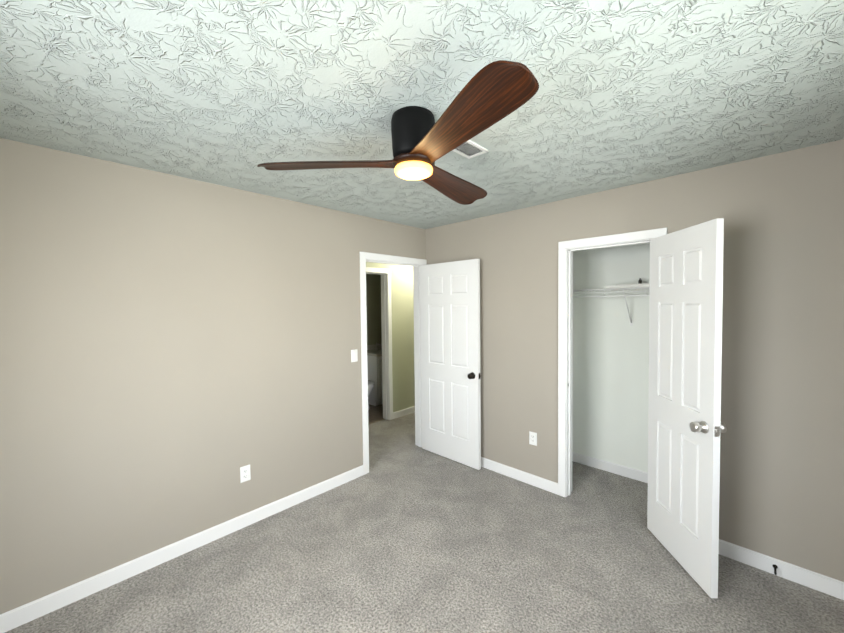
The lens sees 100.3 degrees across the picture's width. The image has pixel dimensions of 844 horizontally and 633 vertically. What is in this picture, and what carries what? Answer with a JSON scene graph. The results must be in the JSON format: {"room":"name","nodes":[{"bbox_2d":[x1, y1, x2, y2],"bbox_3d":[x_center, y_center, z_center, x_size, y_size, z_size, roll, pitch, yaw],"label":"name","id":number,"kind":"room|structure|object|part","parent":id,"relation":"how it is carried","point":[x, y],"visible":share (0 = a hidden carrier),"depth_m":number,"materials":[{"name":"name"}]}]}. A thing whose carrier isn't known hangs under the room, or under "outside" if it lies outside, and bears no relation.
{"room":"empty bedroom","nodes":[
{"label":"empty bedroom","id":0,"kind":"room"},
{"bbox_2d":[0,138,425,613],"bbox_3d":[-0.524,0.274,3.438,0.120,2.440,5.940,1,3,44],"label":"wall","id":1,"kind":"structure","parent":0,"point":[175,353],"depth_m":2.18,"materials":[{"name":"beige paint"}]},
{"bbox_2d":[0,465,363,632],"bbox_3d":[-1.494,1.495,2.354,0.014,0.091,2.717,1,3,44],"label":"baseboard","id":2,"kind":"structure","parent":1,"relation":"attached to","point":[30,611],"depth_m":2.18,"materials":[{"name":"white wood"}]},
{"bbox_2d":[240,465,250,482],"bbox_3d":[-1.287,1.146,2.567,0.008,0.114,0.070,1,3,44],"label":"outlet","id":3,"kind":"object","parent":1,"relation":"attached to","point":[245,474],"visible":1,"depth_m":2.56,"materials":[{"name":"white plastic"}]},
{"bbox_2d":[351,349,357,361],"bbox_3d":[-0.620,0.361,3.243,0.014,0.114,0.070,1,3,44],"label":"light switch","id":4,"kind":"object","parent":1,"relation":"attached to","point":[354,355],"visible":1,"depth_m":3.24,"materials":[{"name":"white plastic"}]},
{"bbox_2d":[359,252,426,474],"bbox_3d":[-0.303,0.433,3.673,0.154,2.102,0.900,1,3,44],"label":"door frame","id":5,"kind":"structure","parent":1,"relation":"attached to","point":[415,263],"depth_m":3.54,"materials":[{"name":"white wood"}]},
{"bbox_2d":[420,259,480,469],"bbox_3d":[0.275,0.458,3.619,0.774,2.018,0.153,1,3,44],"label":"bedroom door","id":6,"kind":"structure","parent":5,"relation":"attached to","point":[450,358],"depth_m":3.57,"materials":[{"name":"white wood"}]},
{"bbox_3d":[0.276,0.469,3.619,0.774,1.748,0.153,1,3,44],"label":"knob","id":7,"kind":"part","parent":6,"relation":"part of","materials":[{"name":"black metal"}]},
{"bbox_2d":[366,274,381,344],"bbox_3d":[-1.296,0.207,5.798,0.120,2.440,2.240,1,3,44],"label":"wall","id":8,"kind":"structure","parent":0,"point":[373,304],"depth_m":6.17,"materials":[{"name":"paint"}]},
{"bbox_2d":[368,404,384,424],"bbox_3d":[-1.690,1.520,4.610,1.230,0.100,6.180,1,3,44],"label":"floor","id":9,"kind":"structure","parent":0,"point":[375,414],"depth_m":5.18,"materials":[{"name":"wood"}]},
{"bbox_2d":[368,380,373,409],"bbox_3d":[-1.026,0.988,5.507,0.690,0.891,0.475,1,3,44],"label":"toilet","id":10,"kind":"object","parent":9,"relation":"on","point":[370,385],"visible":0.1,"depth_m":5.34,"materials":[{"name":"ceramic"}]},
{"bbox_2d":[367,342,382,405],"bbox_3d":[-0.632,0.933,5.987,0.593,0.960,0.772,1,3,44],"label":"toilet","id":11,"kind":"object","parent":9,"relation":"on","point":[374,359],"visible":0.38,"depth_m":5.61,"materials":[{"name":"white ceramic"}]},
{"bbox_2d":[366,262,414,411],"bbox_3d":[-1.261,0.260,4.144,0.120,2.440,5.940,1,3,44],"label":"wall","id":12,"kind":"structure","parent":0,"point":[402,305],"depth_m":5.08,"materials":[{"name":"paint"}]},
{"bbox_2d":[366,267,392,419],"bbox_3d":[-0.781,0.407,4.647,0.154,2.102,0.894,1,3,44],"label":"door frame","id":13,"kind":"structure","parent":12,"relation":"attached to","point":[386,326],"depth_m":4.90,"materials":[{"name":"white wood"}]},
{"bbox_2d":[393,406,414,418],"bbox_3d":[0.222,1.370,5.617,0.014,0.091,1.833,1,3,44],"label":"baseboard","id":14,"kind":"structure","parent":12,"relation":"attached to","point":[403,412],"depth_m":5.08,"materials":[{"name":"white wood"}]},
{"bbox_2d":[0,0,843,228],"bbox_3d":[-0.059,-0.986,2.938,5.830,0.100,6.180,1,3,44],"label":"ceiling","id":15,"kind":"structure","parent":0,"point":[231,93],"depth_m":1.36,"materials":[{"name":"white paint"}]},
{"bbox_2d":[257,60,538,204],"bbox_3d":[0.068,-0.780,1.602,1.224,0.226,1.184,1,3,44],"label":"ceiling fan","id":16,"kind":"object","parent":15,"relation":"hanging from","point":[490,95],"depth_m":1.35,"materials":[{"name":"brown wood"}]},
{"bbox_2d":[394,161,432,179],"bbox_3d":[-0.037,-0.649,1.577,0.172,0.032,0.172,1,3,44],"label":"ceiling fan light","id":17,"kind":"object","parent":16,"relation":"attached to","point":[413,170],"visible":1,"depth_m":1.54,"materials":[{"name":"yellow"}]},
{"bbox_2d":[452,140,488,158],"bbox_3d":[0.212,-0.899,1.861,0.135,0.010,0.305,1,3,44],"label":"ceiling vent","id":18,"kind":"object","parent":15,"relation":"in","point":[468,149],"visible":0.54,"depth_m":1.91,"materials":[{"name":"white plastic"}]},
{"bbox_2d":[5,412,843,632],"bbox_3d":[0.414,1.561,2.594,4.600,0.100,6.180,1,3,44],"label":"floor carpet","id":19,"kind":"object","parent":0,"point":[405,534],"visible":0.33,"depth_m":2.09,"materials":[{"name":"grey carpet"}]},
{"bbox_2d":[572,243,649,471],"bbox_3d":[1.988,0.254,3.177,1.610,2.440,0.120,1,3,44],"label":"wall","id":20,"kind":"structure","parent":0,"point":[610,378],"depth_m":3.30,"materials":[{"name":"paint"}]},
{"bbox_2d":[572,452,647,482],"bbox_3d":[1.753,1.439,2.955,1.370,0.091,0.600,1,3,44],"label":"baseboard","id":21,"kind":"structure","parent":20,"relation":"attached to","point":[631,473],"depth_m":3.32,"materials":[{"name":"white wood"}]},
{"bbox_2d":[573,287,649,325],"bbox_3d":[1.836,-0.079,3.010,1.369,0.340,0.310,1,3,44],"label":"wire closet shelf","id":22,"kind":"object","parent":20,"relation":"attached to","point":[613,289],"visible":0.4,"depth_m":3.06,"materials":[{"name":"white metal"}]},
{"bbox_2d":[605,283,649,288],"bbox_3d":[1.845,-0.260,2.994,0.460,0.030,0.240,1,3,44],"label":"box","id":23,"kind":"object","parent":22,"relation":"on","point":[631,285],"visible":0.52,"depth_m":2.94,"materials":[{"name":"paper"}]},
{"bbox_2d":[425,139,843,581],"bbox_3d":[1.364,0.274,2.778,3.520,2.440,0.120,1,3,44],"label":"wall","id":24,"kind":"structure","parent":0,"point":[781,494],"depth_m":2.12,"materials":[{"name":"beige paint"}]},
{"bbox_2d":[529,431,536,445],"bbox_3d":[0.976,1.073,3.096,0.070,0.114,0.008,1,3,44],"label":"outlet","id":25,"kind":"object","parent":24,"relation":"attached to","point":[532,438],"visible":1,"depth_m":3.09,"materials":[{"name":"white plastic"}]},
{"bbox_2d":[558,228,666,496],"bbox_3d":[1.444,0.444,2.709,0.739,2.102,0.154,1,3,44],"label":"door frame","id":26,"kind":"structure","parent":24,"relation":"attached to","point":[565,339],"depth_m":2.88,"materials":[{"name":"white wood"}]},
{"bbox_2d":[481,457,843,599],"bbox_3d":[1.288,1.449,2.809,3.400,0.091,0.014,1,3,44],"label":"baseboard","id":27,"kind":"structure","parent":24,"relation":"attached to","point":[812,580],"depth_m":2.11,"materials":[{"name":"white wood"}]},
{"bbox_2d":[647,218,726,597],"bbox_3d":[1.574,0.491,2.150,0.161,2.018,0.616,-1,2,4],"label":"closet door","id":28,"kind":"structure","parent":24,"relation":"in","point":[686,426],"depth_m":2.06,"materials":[{"name":"white wood"}]},
{"bbox_3d":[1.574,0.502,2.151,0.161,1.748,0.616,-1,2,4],"label":"knob","id":29,"kind":"part","parent":28,"relation":"part of","materials":[{"name":"silver metal"}]},
{"bbox_2d":[772,564,777,574],"bbox_3d":[2.036,1.461,2.029,0.022,0.022,0.078,1,3,44],"label":"door stop","id":30,"kind":"object","parent":24,"relation":"attached to","point":[775,567],"visible":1,"depth_m":2.04,"materials":[{"name":"black metal"}]}
]}

